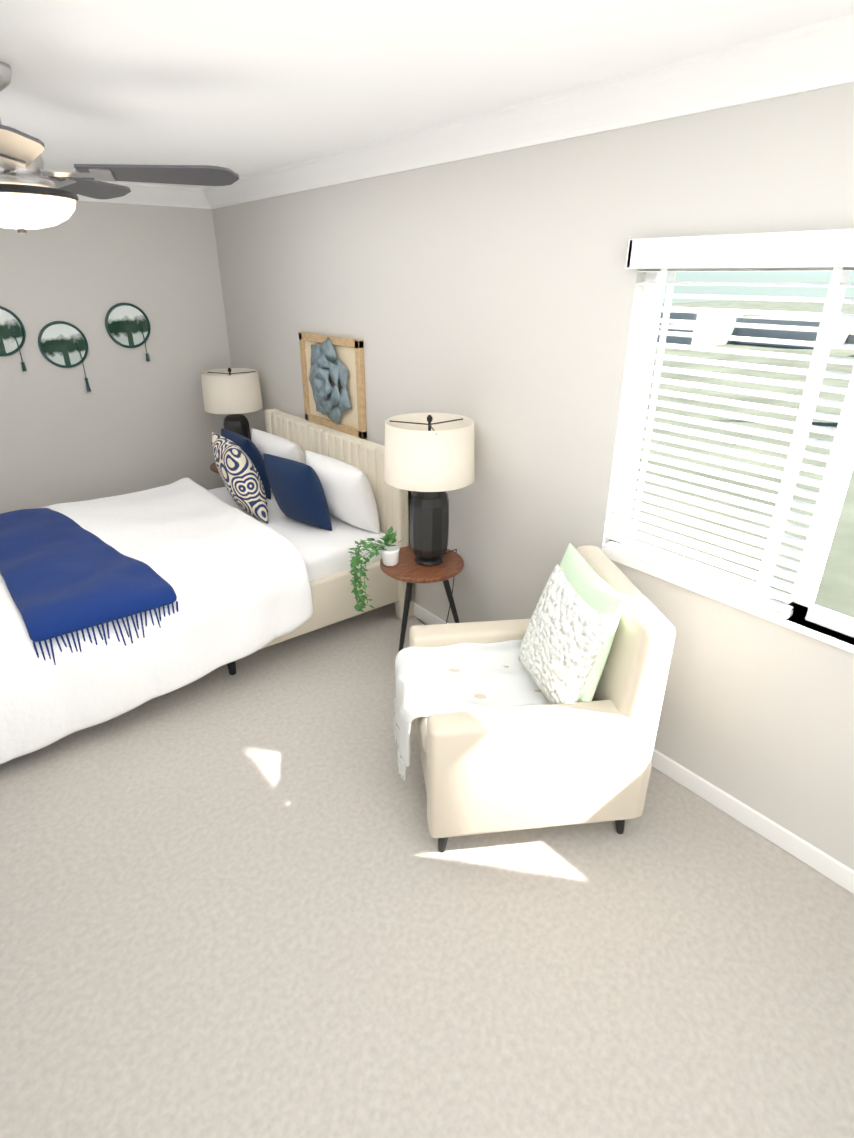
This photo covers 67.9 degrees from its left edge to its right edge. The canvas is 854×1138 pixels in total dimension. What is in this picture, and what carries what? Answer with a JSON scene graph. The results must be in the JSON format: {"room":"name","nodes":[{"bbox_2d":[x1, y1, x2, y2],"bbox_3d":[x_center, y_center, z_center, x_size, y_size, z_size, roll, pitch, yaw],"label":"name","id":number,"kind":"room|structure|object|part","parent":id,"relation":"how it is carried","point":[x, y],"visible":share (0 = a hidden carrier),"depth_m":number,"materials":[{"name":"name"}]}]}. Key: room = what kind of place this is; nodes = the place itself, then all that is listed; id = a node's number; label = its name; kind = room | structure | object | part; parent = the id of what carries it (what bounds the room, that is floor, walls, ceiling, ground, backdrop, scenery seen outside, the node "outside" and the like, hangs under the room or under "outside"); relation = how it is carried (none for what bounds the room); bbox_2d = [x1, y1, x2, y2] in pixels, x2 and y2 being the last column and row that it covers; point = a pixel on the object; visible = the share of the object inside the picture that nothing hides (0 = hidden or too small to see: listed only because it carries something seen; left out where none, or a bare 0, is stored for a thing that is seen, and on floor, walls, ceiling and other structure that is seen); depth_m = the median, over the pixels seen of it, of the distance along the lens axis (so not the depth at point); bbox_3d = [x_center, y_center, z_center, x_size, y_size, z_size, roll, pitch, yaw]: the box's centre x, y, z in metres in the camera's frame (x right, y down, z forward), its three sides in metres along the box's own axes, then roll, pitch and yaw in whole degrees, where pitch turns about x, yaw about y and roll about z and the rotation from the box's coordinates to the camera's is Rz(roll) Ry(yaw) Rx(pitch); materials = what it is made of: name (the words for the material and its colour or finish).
{"room":"bedroom","nodes":[
{"label":"bedroom","id":0,"kind":"room"},
{"bbox_2d":[0,201,231,513],"bbox_3d":[-3.050,-1.157,4.067,3.972,2.440,0.216,-18,30,-34],"label":"wall","id":1,"kind":"structure","parent":0,"point":[133,420],"depth_m":4.56,"materials":[{"name":"grey paint"}]},
{"bbox_2d":[0,306,26,370],"bbox_3d":[-2.773,-1.492,4.112,0.316,0.413,0.034,-18,30,-34],"label":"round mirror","id":2,"kind":"object","parent":1,"relation":"attached to","point":[12,335],"visible":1,"depth_m":4.15,"materials":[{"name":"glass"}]},
{"bbox_3d":[-2.775,-1.537,4.094,0.285,0.285,0.006,-18,30,-34],"label":"glass","id":3,"kind":"part","parent":2,"relation":"part of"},
{"bbox_2d":[38,321,90,391],"bbox_3d":[-2.486,-1.459,4.375,0.306,0.473,0.034,-18,30,-34],"label":"wall plate","id":4,"kind":"object","parent":1,"relation":"attached to","point":[63,344],"visible":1,"depth_m":4.34,"materials":[{"name":"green glass"}]},
{"bbox_3d":[-2.489,-1.536,4.343,0.276,0.276,0.006,-18,30,-34],"label":"glass","id":5,"kind":"part","parent":4,"relation":"part of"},
{"bbox_2d":[46,176,201,207],"bbox_3d":[-2.861,-2.240,3.642,3.150,0.115,0.100,-18,30,-34],"label":"crown molding","id":6,"kind":"structure","parent":1,"relation":"attached to","point":[142,194],"depth_m":4.36,"materials":[{"name":"white paint"}]},
{"bbox_2d":[105,303,150,361],"bbox_3d":[-2.140,-1.699,4.564,0.306,0.403,0.034,-18,30,-34],"label":"wall plate","id":7,"kind":"object","parent":1,"relation":"attached to","point":[127,325],"visible":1,"depth_m":4.55,"materials":[{"name":"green glass"}]},
{"bbox_3d":[-2.142,-1.745,4.546,0.276,0.276,0.006,-18,30,-34],"label":"glass","id":8,"kind":"part","parent":7,"relation":"part of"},
{"bbox_2d":[0,602,853,1137],"bbox_3d":[-1.137,1.021,2.389,3.972,0.100,6.414,-18,30,-34],"label":"floor","id":9,"kind":"structure","parent":0,"point":[248,900],"depth_m":1.96,"materials":[{"name":"carpet"}]},
{"bbox_2d":[0,409,413,763],"bbox_3d":[-1.492,-0.151,3.607,2.288,1.005,1.864,-18,30,-34],"label":"bed","id":10,"kind":"object","parent":9,"relation":"on","point":[111,607],"visible":0.98,"depth_m":3.15,"materials":[{"name":"beige fabric"}]},
{"bbox_2d":[0,507,176,641],"bbox_3d":[-1.855,-0.090,3.223,0.610,0.112,1.674,-18,30,-34],"label":"throw","id":11,"kind":"object","parent":10,"relation":"on","point":[66,572],"depth_m":2.89,"materials":[{"name":"blue fabric"}]},
{"bbox_2d":[0,477,313,763],"bbox_3d":[-1.770,0.098,3.483,1.588,0.655,1.868,-18,30,-34],"label":"duvet","id":12,"kind":"object","parent":10,"relation":"on","point":[111,606],"depth_m":2.93,"materials":[{"name":"white fabric"}]},
{"bbox_2d":[251,428,313,499],"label":"pillow","id":13,"kind":"object","parent":10,"relation":"on","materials":[{"name":"fabric"}]},
{"bbox_3d":[-0.629,-0.432,4.221,0.095,1.005,1.670,-18,30,-34],"label":"headboard","id":14,"kind":"part","parent":10,"relation":"part of","materials":[{"name":"beige fabric"}]},
{"bbox_2d":[305,450,379,534],"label":"pillow","id":15,"kind":"object","parent":10,"relation":"on","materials":[{"name":"white fabric"}]},
{"bbox_2d":[210,462,219,473],"bbox_3d":[-1.462,-0.544,4.975,0.451,0.577,0.462,-18,30,-34],"label":"side table","id":16,"kind":"object","parent":9,"relation":"on","point":[213,467],"visible":0.08,"depth_m":4.75,"materials":[{"name":"brown wood"}]},
{"bbox_2d":[201,368,262,439],"bbox_3d":[-1.418,-1.122,4.690,0.417,0.708,0.417,-18,30,-34],"label":"table lamp","id":17,"kind":"object","parent":16,"relation":"on","point":[234,393],"visible":0.71,"depth_m":4.48,"materials":[{"name":"grey fabric"}]},
{"bbox_3d":[-1.379,-1.306,4.638,0.301,0.330,0.347,-18,30,-34],"label":"stem","id":18,"kind":"part","parent":17,"relation":"part of","materials":[{"name":"white fabric"}]},
{"bbox_3d":[-1.417,-1.298,4.609,0.417,0.262,0.417,-18,30,-34],"label":"lamp shade","id":19,"kind":"part","parent":17,"relation":"part of","materials":[{"name":"white fabric"}]},
{"bbox_2d":[380,546,463,651],"bbox_3d":[-0.048,0.219,3.329,0.451,0.577,0.462,-18,30,-34],"label":"side table","id":20,"kind":"object","parent":9,"relation":"on","point":[408,569],"visible":0.71,"depth_m":3.14,"materials":[{"name":"brown wood"}]},
{"bbox_2d":[349,526,401,611],"bbox_3d":[-0.285,0.005,3.187,0.278,0.450,0.279,-18,30,-34],"label":"potted plant","id":21,"kind":"object","parent":20,"relation":"on","point":[390,554],"visible":1,"depth_m":3.12,"materials":[{"name":"green plant"}]},
{"bbox_3d":[-0.182,-0.066,3.152,0.096,0.085,0.096,-18,30,-34],"label":"pot","id":22,"kind":"part","parent":21,"relation":"part of","materials":[{"name":"white ceramic"}]},
{"bbox_2d":[384,412,474,624],"bbox_3d":[-0.034,-0.139,3.222,0.430,1.300,0.575,-18,30,-34],"label":"table lamp","id":23,"kind":"object","parent":20,"relation":"on","point":[429,459],"visible":0.94,"depth_m":2.87,"materials":[{"name":"grey fabric"}]},
{"bbox_3d":[0.051,-0.564,2.997,0.310,0.340,0.358,-18,30,-34],"label":"stem","id":24,"kind":"part","parent":23,"relation":"part of","materials":[{"name":"white fabric"}]},
{"bbox_3d":[0.012,-0.556,2.967,0.430,0.270,0.430,-18,30,-34],"label":"lamp shade","id":25,"kind":"part","parent":23,"relation":"part of","materials":[{"name":"white fabric"}]},
{"bbox_3d":[0.010,0.116,3.527,0.141,0.581,0.363,-18,30,-34],"label":"cord","id":26,"kind":"part","parent":23,"relation":"part of","materials":[{"name":"black metal"}]},
{"bbox_2d":[394,543,675,852],"bbox_3d":[0.312,0.438,2.394,0.866,0.964,0.700,-3,25,-7],"label":"armchair","id":27,"kind":"object","parent":9,"relation":"on","point":[547,714],"visible":1,"depth_m":2.16,"materials":[{"name":"beige fabric"}]},
{"bbox_2d":[395,639,556,766],"bbox_3d":[0.166,0.512,2.459,0.567,0.306,0.390,-3,25,-7],"label":"throw","id":28,"kind":"object","parent":27,"relation":"on","point":[432,676],"depth_m":2.42,"materials":[{"name":"white fabric"}]},
{"bbox_2d":[518,563,613,724],"bbox_3d":[0.480,0.256,2.277,0.159,0.450,0.450,11,21,-20],"label":"pillow","id":29,"kind":"object","parent":27,"relation":"on","point":[567,641],"depth_m":2.16,"materials":[{"name":"white fabric"}]},
{"bbox_2d":[539,543,623,719],"bbox_3d":[0.541,0.208,2.297,0.136,0.500,0.500,6,23,-12],"label":"pillow","id":30,"kind":"object","parent":27,"relation":"on","point":[596,604],"depth_m":2.13,"materials":[{"name":"green"}]},
{"bbox_2d":[0,0,853,187],"bbox_3d":[-1.132,-1.285,1.325,3.972,0.100,6.414,-18,30,-34],"label":"ceiling","id":31,"kind":"structure","parent":0,"point":[242,88],"depth_m":1.82,"materials":[{"name":"white paint"}]},
{"bbox_2d":[0,61,238,233],"bbox_3d":[-1.288,-1.253,1.895,1.308,0.438,1.291,-18,30,-34],"label":"ceiling fan","id":32,"kind":"object","parent":31,"relation":"hanging from","point":[31,197],"visible":1,"depth_m":1.97,"materials":[{"name":"silver metal"}]},
{"bbox_3d":[-1.294,-1.324,1.914,0.250,0.325,0.250,-18,30,-34],"label":"motor","id":33,"kind":"part","parent":32,"relation":"part of","materials":[{"name":"silver metal"}]},
{"bbox_3d":[-1.294,-1.131,2.003,0.350,0.100,0.350,-18,30,-34],"label":"lamp shade","id":34,"kind":"part","parent":32,"relation":"part of","materials":[{"name":"white glass"}]},
{"bbox_3d":[-1.294,-1.128,2.005,0.364,0.120,0.364,-18,30,-34],"label":"trim","id":35,"kind":"part","parent":32,"relation":"part of","materials":[{"name":"black metal"}]},
{"bbox_2d":[212,82,853,869],"bbox_3d":[-0.910,-0.206,2.018,3.400,2.440,6.174,-18,30,-34],"label":"wall","id":36,"kind":"structure","parent":0,"point":[494,298],"depth_m":2.56,"materials":[{"name":"grey paint"}]},
{"bbox_3d":[-0.589,-1.146,3.918,0.034,0.555,0.710,-18,30,-34],"label":"frame oak","id":37,"kind":"part","parent":36,"relation":"part of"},
{"bbox_2d":[198,14,853,208],"bbox_3d":[0.295,-1.655,2.390,0.100,0.115,6.174,-18,30,-34],"label":"crown molding","id":38,"kind":"structure","parent":36,"relation":"attached to","point":[820,55],"depth_m":2.05,"materials":[{"name":"white paint"}]},
{"bbox_2d":[394,602,853,893],"bbox_3d":[0.324,0.458,3.395,0.014,0.085,6.174,-18,30,-34],"label":"baseboard","id":39,"kind":"structure","parent":36,"relation":"attached to","point":[822,862],"depth_m":2.35,"materials":[{"name":"white"}]},
{"bbox_2d":[600,228,853,653],"bbox_3d":[1.215,-0.347,1.863,0.160,1.155,1.540,-18,30,-34],"label":"window","id":40,"kind":"structure","parent":36,"relation":"in","point":[656,259],"depth_m":2.06,"materials":[{"name":"white plastic"}]},
{"label":"outside","id":41,"kind":"structure","parent":0,"visible":0},
{"bbox_2d":[628,297,853,617],"bbox_3d":[80.193,-22.116,60.183,199.000,0.200,160.000,-18,30,-34],"label":"ground","id":42,"kind":"structure","parent":41,"point":[835,592],"depth_m":21.64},
{"bbox_2d":[657,311,853,348],"bbox_3d":[43.269,-10.490,32.197,29.433,1.996,145.303,-18,30,-34],"label":"buildings","id":43,"kind":"structure","parent":42,"relation":"on","point":[782,320],"depth_m":49.64}
]}

